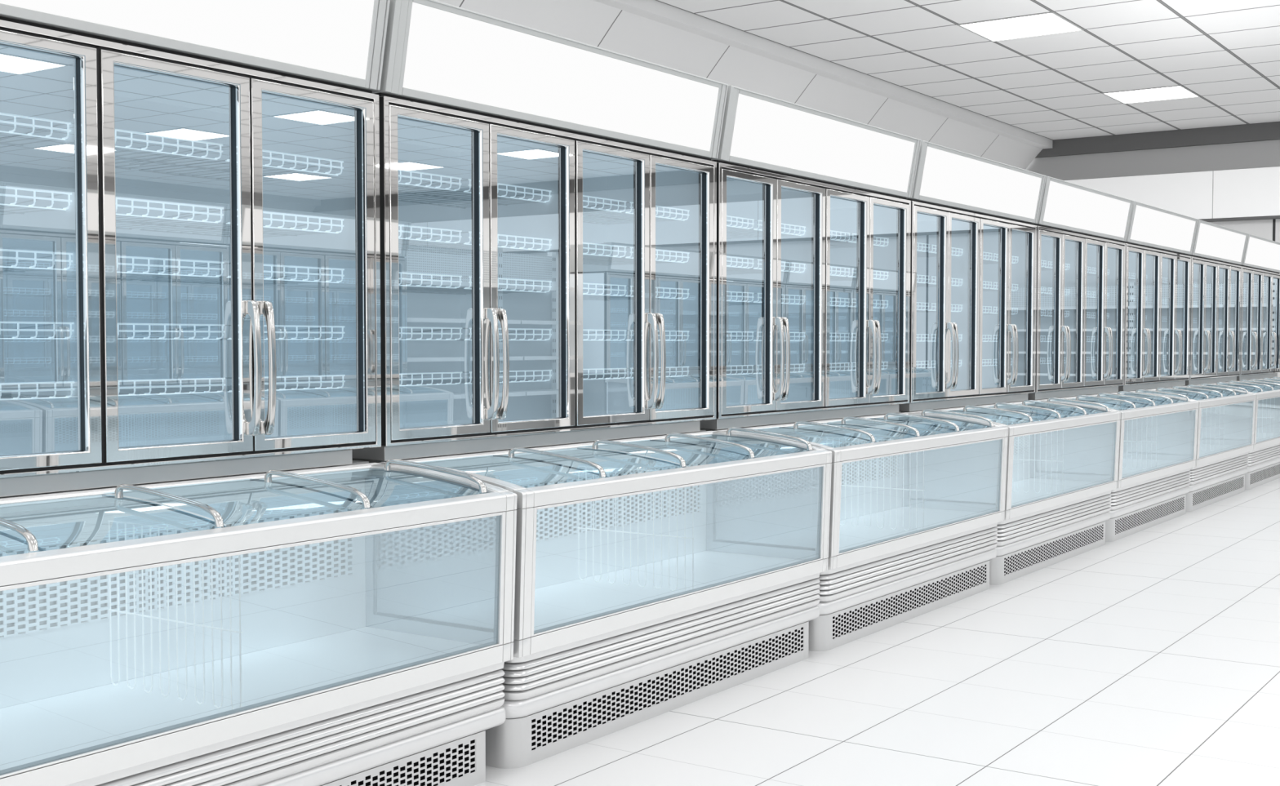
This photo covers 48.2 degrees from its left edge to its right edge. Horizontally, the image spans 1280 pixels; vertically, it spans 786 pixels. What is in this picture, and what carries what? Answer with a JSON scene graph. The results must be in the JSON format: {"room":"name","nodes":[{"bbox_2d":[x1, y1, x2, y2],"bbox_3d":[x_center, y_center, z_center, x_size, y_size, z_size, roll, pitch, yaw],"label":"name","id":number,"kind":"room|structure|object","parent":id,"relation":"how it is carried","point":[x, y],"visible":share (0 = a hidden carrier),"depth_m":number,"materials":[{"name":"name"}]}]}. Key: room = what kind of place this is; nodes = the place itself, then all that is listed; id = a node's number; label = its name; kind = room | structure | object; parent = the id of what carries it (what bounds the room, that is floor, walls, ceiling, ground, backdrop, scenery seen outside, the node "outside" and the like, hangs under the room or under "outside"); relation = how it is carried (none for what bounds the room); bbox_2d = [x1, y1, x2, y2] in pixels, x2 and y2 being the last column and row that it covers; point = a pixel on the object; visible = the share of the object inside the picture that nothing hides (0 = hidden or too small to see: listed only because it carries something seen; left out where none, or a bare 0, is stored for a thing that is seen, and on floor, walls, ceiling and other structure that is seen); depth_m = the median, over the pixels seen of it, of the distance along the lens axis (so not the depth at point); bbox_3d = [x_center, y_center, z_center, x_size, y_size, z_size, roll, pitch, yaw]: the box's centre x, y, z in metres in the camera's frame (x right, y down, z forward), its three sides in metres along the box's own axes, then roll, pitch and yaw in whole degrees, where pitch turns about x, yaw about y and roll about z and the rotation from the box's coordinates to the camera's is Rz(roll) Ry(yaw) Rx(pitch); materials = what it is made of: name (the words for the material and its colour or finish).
{"room":"supermarket","nodes":[
{"label":"supermarket","id":0,"kind":"room"},
{"bbox_2d":[475,478,1279,785],"bbox_3d":[11.898,1.436,4.772,38.600,0.001,39.300,1,2,35],"label":"floor","id":1,"kind":"structure","parent":0,"point":[1150,656],"depth_m":6.51,"materials":[{"name":"white tile"}]},
{"bbox_2d":[0,0,390,497],"bbox_3d":[-1.986,-0.049,4.774,0.803,2.969,2.474,1,2,35],"label":"freezer","id":2,"kind":"object","parent":1,"relation":"on","point":[190,240],"visible":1,"depth_m":5.09,"materials":[{"name":"silver metal"}]},
{"bbox_2d":[0,112,71,147],"bbox_3d":[-2.218,-0.842,4.536,0.536,0.055,0.573,1,2,35],"label":"wire shelf","id":3,"kind":"object","parent":2,"relation":"attached to","point":[52,132],"depth_m":4.68,"materials":[{"name":"white metal"}]},
{"bbox_2d":[0,186,71,214],"bbox_3d":[-2.218,-0.617,4.544,0.536,0.055,0.573,1,2,35],"label":"wire shelf","id":4,"kind":"object","parent":2,"relation":"attached to","point":[53,201],"depth_m":4.68,"materials":[{"name":"white metal"}]},
{"bbox_2d":[0,248,72,272],"bbox_3d":[-2.218,-0.423,4.550,0.536,0.055,0.573,1,2,35],"label":"wire shelf","id":5,"kind":"object","parent":2,"relation":"attached to","point":[24,260],"depth_m":4.69,"materials":[{"name":"white metal"}]},
{"bbox_2d":[0,321,73,339],"bbox_3d":[-2.218,-0.199,4.558,0.536,0.055,0.573,1,2,35],"label":"wire shelf","id":6,"kind":"object","parent":2,"relation":"attached to","point":[8,330],"depth_m":4.67,"materials":[{"name":"white metal"}]},
{"bbox_2d":[0,381,74,399],"bbox_3d":[-2.218,-0.008,4.565,0.536,0.055,0.573,1,2,35],"label":"wire shelf","id":7,"kind":"object","parent":2,"relation":"attached to","point":[9,390],"depth_m":4.68,"materials":[{"name":"white metal"}]},
{"bbox_2d":[115,128,222,169],"bbox_3d":[-1.871,-0.860,5.037,0.536,0.055,0.568,1,2,35],"label":"wire shelf","id":8,"kind":"object","parent":2,"relation":"attached to","point":[131,139],"depth_m":5.02,"materials":[{"name":"white metal"}]},
{"bbox_2d":[115,196,223,229],"bbox_3d":[-1.871,-0.634,5.045,0.536,0.055,0.568,1,2,35],"label":"wire shelf","id":9,"kind":"object","parent":2,"relation":"attached to","point":[144,216],"depth_m":5.03,"materials":[{"name":"white metal"}]},
{"bbox_2d":[116,255,224,280],"bbox_3d":[-1.871,-0.440,5.051,0.536,0.055,0.568,1,2,35],"label":"wire shelf","id":10,"kind":"object","parent":2,"relation":"attached to","point":[134,275],"depth_m":5.03,"materials":[{"name":"white metal"}]},
{"bbox_2d":[117,377,225,395],"bbox_3d":[-1.871,-0.025,5.066,0.536,0.055,0.568,1,2,35],"label":"wire shelf","id":11,"kind":"object","parent":2,"relation":"attached to","point":[141,390],"depth_m":5.03,"materials":[{"name":"white metal"}]},
{"bbox_2d":[117,323,225,339],"bbox_3d":[-1.871,-0.216,5.059,0.536,0.055,0.568,1,2,35],"label":"wire shelf","id":12,"kind":"object","parent":2,"relation":"attached to","point":[142,331],"depth_m":4.97,"materials":[{"name":"white metal"}]},
{"bbox_2d":[138,146,343,182],"bbox_3d":[-1.533,-0.877,5.526,0.536,0.055,0.545,1,2,35],"label":"wire shelf","id":13,"kind":"object","parent":2,"relation":"attached to","point":[270,157],"depth_m":5.48,"materials":[{"name":"white metal"}]},
{"bbox_2d":[139,208,344,237],"bbox_3d":[-1.533,-0.651,5.533,0.536,0.055,0.545,1,2,35],"label":"wire shelf","id":14,"kind":"object","parent":2,"relation":"attached to","point":[276,228],"depth_m":5.49,"materials":[{"name":"white metal"}]},
{"bbox_2d":[140,262,344,284],"bbox_3d":[-1.533,-0.457,5.540,0.536,0.055,0.545,1,2,35],"label":"wire shelf","id":15,"kind":"object","parent":2,"relation":"attached to","point":[225,279],"depth_m":5.49,"materials":[{"name":"white metal"}]},
{"bbox_2d":[141,324,344,340],"bbox_3d":[-1.533,-0.233,5.548,0.536,0.055,0.545,1,2,35],"label":"wire shelf","id":16,"kind":"object","parent":2,"relation":"attached to","point":[296,331],"depth_m":5.49,"materials":[{"name":"white metal"}]},
{"bbox_2d":[144,374,345,392],"bbox_3d":[-1.533,-0.042,5.554,0.536,0.055,0.545,1,2,35],"label":"wire shelf","id":17,"kind":"object","parent":2,"relation":"attached to","point":[278,388],"depth_m":5.50,"materials":[{"name":"white metal"}]},
{"bbox_2d":[0,458,516,785],"bbox_3d":[-1.438,0.865,4.445,0.738,1.164,2.515,1,2,35],"label":"chest freezer","id":18,"kind":"object","parent":1,"relation":"on","point":[353,624],"visible":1,"depth_m":4.72,"materials":[{"name":"white metal"}]},
{"bbox_2d":[351,0,728,462],"bbox_3d":[-0.564,-0.120,6.829,0.803,2.969,2.474,1,2,35],"label":"freezer","id":19,"kind":"object","parent":1,"relation":"on","point":[548,201],"visible":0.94,"depth_m":6.74,"materials":[{"name":"grey metal"}]},
{"bbox_2d":[398,271,462,289],"bbox_3d":[-1.145,-0.476,6.101,0.536,0.055,0.555,1,2,35],"label":"wire shelf","id":20,"kind":"object","parent":19,"relation":"attached to","point":[409,286],"depth_m":6.07,"materials":[{"name":"white metal"}]},
{"bbox_2d":[398,224,462,245],"bbox_3d":[-1.145,-0.670,6.094,0.536,0.055,0.555,1,2,35],"label":"wire shelf","id":21,"kind":"object","parent":19,"relation":"attached to","point":[451,230],"depth_m":6.07,"materials":[{"name":"white metal"}]},
{"bbox_2d":[398,168,462,195],"bbox_3d":[-1.145,-0.896,6.086,0.536,0.055,0.555,1,2,35],"label":"wire shelf","id":22,"kind":"object","parent":19,"relation":"attached to","point":[401,170],"depth_m":6.07,"materials":[{"name":"white metal"}]},
{"bbox_2d":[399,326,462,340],"bbox_3d":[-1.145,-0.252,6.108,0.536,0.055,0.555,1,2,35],"label":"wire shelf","id":23,"kind":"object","parent":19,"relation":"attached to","point":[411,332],"depth_m":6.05,"materials":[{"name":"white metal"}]},
{"bbox_2d":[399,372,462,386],"bbox_3d":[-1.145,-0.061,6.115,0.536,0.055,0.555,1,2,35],"label":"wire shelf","id":24,"kind":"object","parent":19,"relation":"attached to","point":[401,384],"depth_m":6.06,"materials":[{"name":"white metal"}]},
{"bbox_2d":[398,231,551,254],"bbox_3d":[-0.796,-0.688,6.599,0.536,0.055,0.573,1,2,35],"label":"wire shelf","id":25,"kind":"object","parent":19,"relation":"attached to","point":[528,244],"depth_m":6.71,"materials":[{"name":"white metal"}]},
{"bbox_2d":[398,178,551,208],"bbox_3d":[-0.796,-0.913,6.591,0.536,0.055,0.573,1,2,35],"label":"wire shelf","id":26,"kind":"object","parent":19,"relation":"attached to","point":[540,196],"depth_m":6.70,"materials":[{"name":"white metal"}]},
{"bbox_2d":[399,369,551,384],"bbox_3d":[-0.796,-0.079,6.620,0.536,0.055,0.573,1,2,35],"label":"wire shelf","id":27,"kind":"object","parent":19,"relation":"attached to","point":[516,376],"depth_m":6.72,"materials":[{"name":"white metal"}]},
{"bbox_2d":[399,327,551,340],"bbox_3d":[-0.796,-0.270,6.613,0.536,0.055,0.573,1,2,35],"label":"wire shelf","id":28,"kind":"object","parent":19,"relation":"attached to","point":[514,333],"depth_m":6.73,"materials":[{"name":"white metal"}]},
{"bbox_2d":[399,275,551,294],"bbox_3d":[-0.796,-0.494,6.605,0.536,0.055,0.573,1,2,35],"label":"wire shelf","id":29,"kind":"object","parent":19,"relation":"attached to","point":[513,285],"depth_m":6.72,"materials":[{"name":"white metal"}]},
{"bbox_2d":[582,282,626,297],"bbox_3d":[-0.449,-0.511,7.106,0.536,0.055,0.568,1,2,35],"label":"wire shelf","id":30,"kind":"object","parent":19,"relation":"attached to","point":[611,285],"depth_m":7.08,"materials":[{"name":"white metal"}]},
{"bbox_2d":[582,195,626,214],"bbox_3d":[-0.449,-0.931,7.092,0.536,0.055,0.568,1,2,35],"label":"wire shelf","id":31,"kind":"object","parent":19,"relation":"attached to","point":[618,201],"depth_m":7.08,"materials":[{"name":"white metal"}]},
{"bbox_2d":[582,368,626,380],"bbox_3d":[-0.449,-0.096,7.120,0.536,0.055,0.568,1,2,35],"label":"wire shelf","id":32,"kind":"object","parent":19,"relation":"attached to","point":[584,378],"depth_m":7.07,"materials":[{"name":"white metal"}]},
{"bbox_2d":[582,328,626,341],"bbox_3d":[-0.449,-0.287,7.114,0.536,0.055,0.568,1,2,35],"label":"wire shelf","id":33,"kind":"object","parent":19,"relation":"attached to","point":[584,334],"depth_m":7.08,"materials":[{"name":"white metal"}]},
{"bbox_2d":[582,242,626,259],"bbox_3d":[-0.449,-0.705,7.099,0.536,0.055,0.568,1,2,35],"label":"wire shelf","id":34,"kind":"object","parent":19,"relation":"attached to","point":[591,255],"depth_m":7.08,"materials":[{"name":"white metal"}]},
{"bbox_2d":[582,366,688,378],"bbox_3d":[-0.111,-0.113,7.609,0.536,0.055,0.545,1,2,35],"label":"wire shelf","id":35,"kind":"object","parent":19,"relation":"attached to","point":[627,376],"depth_m":7.73,"materials":[{"name":"white metal"}]},
{"bbox_2d":[582,285,689,301],"bbox_3d":[-0.111,-0.528,7.595,0.536,0.055,0.545,1,2,35],"label":"wire shelf","id":36,"kind":"object","parent":19,"relation":"attached to","point":[610,298],"depth_m":7.71,"materials":[{"name":"white metal"}]},
{"bbox_2d":[582,246,689,266],"bbox_3d":[-0.111,-0.722,7.588,0.536,0.055,0.545,1,2,35],"label":"wire shelf","id":37,"kind":"object","parent":19,"relation":"attached to","point":[611,261],"depth_m":7.69,"materials":[{"name":"white metal"}]},
{"bbox_2d":[582,201,689,225],"bbox_3d":[-0.111,-0.948,7.580,0.536,0.055,0.545,1,2,35],"label":"wire shelf","id":38,"kind":"object","parent":19,"relation":"attached to","point":[619,217],"depth_m":7.68,"materials":[{"name":"white metal"}]},
{"bbox_2d":[584,329,688,341],"bbox_3d":[-0.111,-0.304,7.603,0.536,0.055,0.545,1,2,35],"label":"wire shelf","id":39,"kind":"object","parent":19,"relation":"attached to","point":[631,335],"depth_m":7.73,"materials":[{"name":"white metal"}]},
{"bbox_2d":[378,426,831,768],"bbox_3d":[-0.016,0.794,6.500,0.738,1.164,2.515,1,2,35],"label":"chest freezer","id":40,"kind":"object","parent":1,"relation":"on","point":[655,575],"visible":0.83,"depth_m":6.51,"materials":[{"name":"white metal"}]},
{"bbox_2d":[699,84,921,431],"bbox_3d":[0.858,-0.191,8.883,0.803,2.969,2.474,1,2,35],"label":"freezer","id":41,"kind":"object","parent":1,"relation":"on","point":[814,211],"visible":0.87,"depth_m":8.81,"materials":[{"name":"clear glass"}]},
{"bbox_2d":[726,364,753,375],"bbox_3d":[0.277,-0.132,8.170,0.536,0.055,0.555,1,2,35],"label":"wire shelf","id":42,"kind":"object","parent":41,"relation":"attached to","point":[736,366],"depth_m":8.14,"materials":[{"name":"white metal"}]},
{"bbox_2d":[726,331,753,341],"bbox_3d":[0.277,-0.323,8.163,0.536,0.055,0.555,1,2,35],"label":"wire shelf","id":43,"kind":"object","parent":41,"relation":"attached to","point":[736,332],"depth_m":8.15,"materials":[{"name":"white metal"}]},
{"bbox_2d":[726,291,754,302],"bbox_3d":[0.277,-0.547,8.155,0.536,0.055,0.555,1,2,35],"label":"wire shelf","id":44,"kind":"object","parent":41,"relation":"attached to","point":[727,300],"depth_m":8.14,"materials":[{"name":"white metal"}]},
{"bbox_2d":[726,256,754,268],"bbox_3d":[0.277,-0.741,8.149,0.536,0.055,0.555,1,2,35],"label":"wire shelf","id":45,"kind":"object","parent":41,"relation":"attached to","point":[727,266],"depth_m":8.14,"materials":[{"name":"white metal"}]},
{"bbox_2d":[726,215,754,229],"bbox_3d":[0.277,-0.967,8.141,0.536,0.055,0.555,1,2,35],"label":"wire shelf","id":46,"kind":"object","parent":41,"relation":"attached to","point":[728,227],"depth_m":8.13,"materials":[{"name":"white metal"}]},
{"bbox_2d":[726,363,804,373],"bbox_3d":[0.626,-0.150,8.674,0.536,0.055,0.573,1,2,35],"label":"wire shelf","id":47,"kind":"object","parent":41,"relation":"attached to","point":[795,368],"depth_m":8.81,"materials":[{"name":"white metal"}]},
{"bbox_2d":[726,331,804,341],"bbox_3d":[0.626,-0.341,8.668,0.536,0.055,0.573,1,2,35],"label":"wire shelf","id":48,"kind":"object","parent":41,"relation":"attached to","point":[794,335],"depth_m":8.81,"materials":[{"name":"white metal"}]},
{"bbox_2d":[726,293,805,306],"bbox_3d":[0.626,-0.565,8.660,0.536,0.055,0.573,1,2,35],"label":"wire shelf","id":49,"kind":"object","parent":41,"relation":"attached to","point":[787,299],"depth_m":8.79,"materials":[{"name":"white metal"}]},
{"bbox_2d":[726,258,805,275],"bbox_3d":[0.626,-0.758,8.653,0.536,0.055,0.573,1,2,35],"label":"wire shelf","id":50,"kind":"object","parent":41,"relation":"attached to","point":[788,266],"depth_m":8.78,"materials":[{"name":"white metal"}]},
{"bbox_2d":[726,219,805,239],"bbox_3d":[0.626,-0.984,8.646,0.536,0.055,0.573,1,2,35],"label":"wire shelf","id":51,"kind":"object","parent":41,"relation":"attached to","point":[789,230],"depth_m":8.77,"materials":[{"name":"white metal"}]},
{"bbox_2d":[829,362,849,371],"bbox_3d":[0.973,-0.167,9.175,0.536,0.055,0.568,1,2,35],"label":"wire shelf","id":52,"kind":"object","parent":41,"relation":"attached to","point":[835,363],"depth_m":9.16,"materials":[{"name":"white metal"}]},
{"bbox_2d":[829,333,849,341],"bbox_3d":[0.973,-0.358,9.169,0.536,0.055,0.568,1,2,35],"label":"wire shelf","id":53,"kind":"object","parent":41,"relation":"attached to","point":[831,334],"depth_m":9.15,"materials":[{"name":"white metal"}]},
{"bbox_2d":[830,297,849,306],"bbox_3d":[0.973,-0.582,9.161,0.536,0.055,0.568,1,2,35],"label":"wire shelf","id":54,"kind":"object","parent":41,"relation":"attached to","point":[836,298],"depth_m":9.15,"materials":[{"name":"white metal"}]},
{"bbox_2d":[830,266,849,276],"bbox_3d":[0.973,-0.776,9.154,0.536,0.055,0.568,1,2,35],"label":"wire shelf","id":55,"kind":"object","parent":41,"relation":"attached to","point":[841,268],"depth_m":9.14,"materials":[{"name":"white metal"}]},
{"bbox_2d":[830,230,850,241],"bbox_3d":[0.973,-1.002,9.147,0.536,0.055,0.568,1,2,35],"label":"wire shelf","id":56,"kind":"object","parent":41,"relation":"attached to","point":[844,233],"depth_m":9.15,"materials":[{"name":"white metal"}]},
{"bbox_2d":[829,361,888,370],"bbox_3d":[1.311,-0.184,9.664,0.536,0.055,0.545,1,2,35],"label":"wire shelf","id":57,"kind":"object","parent":41,"relation":"attached to","point":[852,365],"depth_m":9.81,"materials":[{"name":"white metal"}]},
{"bbox_2d":[829,333,888,341],"bbox_3d":[1.311,-0.375,9.658,0.536,0.055,0.545,1,2,35],"label":"wire shelf","id":58,"kind":"object","parent":41,"relation":"attached to","point":[884,336],"depth_m":9.91,"materials":[{"name":"white metal"}]},
{"bbox_2d":[830,297,888,309],"bbox_3d":[1.311,-0.599,9.650,0.536,0.055,0.545,1,2,35],"label":"wire shelf","id":59,"kind":"object","parent":41,"relation":"attached to","point":[877,303],"depth_m":9.78,"materials":[{"name":"white metal"}]},
{"bbox_2d":[830,268,888,280],"bbox_3d":[1.311,-0.792,9.643,0.536,0.055,0.545,1,2,35],"label":"wire shelf","id":60,"kind":"object","parent":41,"relation":"attached to","point":[879,274],"depth_m":9.76,"materials":[{"name":"white metal"}]},
{"bbox_2d":[830,233,888,248],"bbox_3d":[1.311,-1.018,9.635,0.536,0.055,0.545,1,2,35],"label":"wire shelf","id":61,"kind":"object","parent":41,"relation":"attached to","point":[880,241],"depth_m":9.76,"materials":[{"name":"white metal"}]},
{"bbox_2d":[714,408,1008,651],"bbox_3d":[1.406,0.724,8.555,0.738,1.164,2.515,1,2,35],"label":"chest freezer","id":62,"kind":"object","parent":1,"relation":"on","point":[917,500],"visible":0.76,"depth_m":8.65,"materials":[{"name":"white metal"}]},
{"bbox_2d":[898,140,1046,413],"bbox_3d":[2.280,-0.262,10.938,0.803,2.969,2.474,1,2,35],"label":"freezer","id":63,"kind":"object","parent":1,"relation":"on","point":[973,260],"visible":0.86,"depth_m":10.62,"materials":[{"name":"clear glass"}]},
{"bbox_2d":[907,397,1120,585],"bbox_3d":[2.828,0.653,10.609,0.738,1.164,2.515,1,2,35],"label":"chest freezer","id":64,"kind":"object","parent":1,"relation":"on","point":[1062,461],"visible":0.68,"depth_m":10.57,"materials":[{"name":"white metal"}]},
{"bbox_2d":[1027,176,1133,399],"bbox_3d":[3.702,-0.333,12.993,0.803,2.969,2.474,1,2,35],"label":"freezer","id":65,"kind":"object","parent":1,"relation":"on","point":[1082,231],"visible":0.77,"depth_m":12.71,"materials":[{"name":"grey metal"}]},
{"bbox_2d":[1034,389,1199,542],"bbox_3d":[4.250,0.582,12.664,0.738,1.164,2.515,1,2,35],"label":"chest freezer","id":66,"kind":"object","parent":1,"relation":"on","point":[1157,441],"visible":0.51,"depth_m":12.42,"materials":[{"name":"white metal"}]},
{"bbox_2d":[1117,200,1198,392],"bbox_3d":[5.124,-0.404,15.048,0.803,2.969,2.474,1,2,35],"label":"freezer","id":67,"kind":"object","parent":1,"relation":"on","point":[1159,243],"visible":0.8,"depth_m":14.78,"materials":[{"name":"grey metal"}]},
{"bbox_2d":[1126,383,1256,511],"bbox_3d":[5.672,0.511,14.719,0.738,1.164,2.515,1,2,35],"label":"chest freezer","id":68,"kind":"object","parent":1,"relation":"on","point":[1226,417],"visible":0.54,"depth_m":14.49,"materials":[{"name":"white metal"}]},
{"bbox_2d":[1184,219,1248,386],"bbox_3d":[6.546,-0.474,17.103,0.803,2.969,2.474,1,2,35],"label":"freezer","id":69,"kind":"object","parent":1,"relation":"on","point":[1217,255],"visible":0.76,"depth_m":16.86,"materials":[{"name":"grey metal"}]},
{"bbox_2d":[1195,378,1279,489],"bbox_3d":[7.094,0.440,16.774,0.738,1.164,2.515,1,2,35],"label":"chest freezer","id":70,"kind":"object","parent":1,"relation":"on","point":[1264,465],"visible":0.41,"depth_m":16.23,"materials":[{"name":"white metal"}]},
{"bbox_2d":[1236,233,1279,381],"bbox_3d":[7.968,-0.545,19.158,0.803,2.969,2.474,1,2,35],"label":"freezer","id":71,"kind":"object","parent":1,"relation":"on","point":[1260,266],"visible":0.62,"depth_m":18.90,"materials":[{"name":"grey metal"}]},
{"bbox_2d":[1239,377,1279,384],"bbox_3d":[8.517,0.369,18.829,0.738,1.164,2.515,1,2,35],"label":"chest freezer","id":72,"kind":"object","parent":1,"relation":"on","point":[1275,379],"visible":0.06,"depth_m":18.82,"materials":[{"name":"white metal"}]},
{"bbox_2d":[655,0,1279,140],"bbox_3d":[11.939,-4.504,4.539,34.900,0.001,39.300,1,2,35],"label":"ceiling","id":73,"kind":"structure","parent":0,"point":[1226,53],"depth_m":21.46,"materials":[{"name":"tile"}]},
{"bbox_2d":[957,11,1084,41],"bbox_3d":[5.233,-5.020,19.656,1.311,0.012,1.297,1,2,35],"label":"recessed light","id":74,"kind":"object","parent":73,"relation":"in","point":[1046,23],"visible":1,"depth_m":19.61,"materials":[{"name":"white plastic"}]},
{"bbox_2d":[1102,84,1199,103],"bbox_3d":[8.922,-5.204,24.986,1.311,0.012,1.297,1,2,35],"label":"recessed light","id":75,"kind":"object","parent":73,"relation":"in","point":[1179,91],"visible":1,"depth_m":24.94,"materials":[{"name":"white plastic"}]},
{"bbox_2d":[1025,139,1279,377],"bbox_3d":[23.174,-1.921,20.881,38.700,5.600,0.200,1,2,35],"label":"wall","id":76,"kind":"structure","parent":0,"point":[1264,153],"depth_m":29.19,"materials":[{"name":"grey paint"}]},
{"bbox_2d":[1035,121,1279,157],"bbox_3d":[23.174,-4.909,20.778,38.700,0.370,0.200,1,2,35],"label":"ceiling beam","id":77,"kind":"structure","parent":76,"relation":"attached to","point":[1262,131],"depth_m":29.26,"materials":[{"name":"grey"}]},
{"bbox_2d":[1064,166,1279,218],"bbox_3d":[23.122,-3.690,20.746,38.700,0.945,0.380,1,2,35],"label":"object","id":78,"kind":"structure","parent":76,"relation":"attached to","point":[1250,192],"depth_m":28.66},
{"bbox_2d":[1198,215,1279,222],"bbox_3d":[23.128,-3.191,20.771,38.700,0.055,0.360,1,2,35],"label":"trim","id":79,"kind":"structure","parent":76,"relation":"attached to","point":[1268,217],"depth_m":28.34,"materials":[{"name":"grey metal"}]},
{"bbox_3d":[-3.893,-0.989,15.617,0.200,4.100,39.300,1,2,35],"label":"wall","id":80,"kind":"structure","parent":0,"visible":0},
{"bbox_2d":[435,0,1052,169],"bbox_3d":[-3.090,-3.926,14.960,1.753,1.915,39.300,1,2,35],"label":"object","id":81,"kind":"structure","parent":80,"relation":"attached to","point":[653,31],"depth_m":20.83,"materials":[{"name":"white paint"}]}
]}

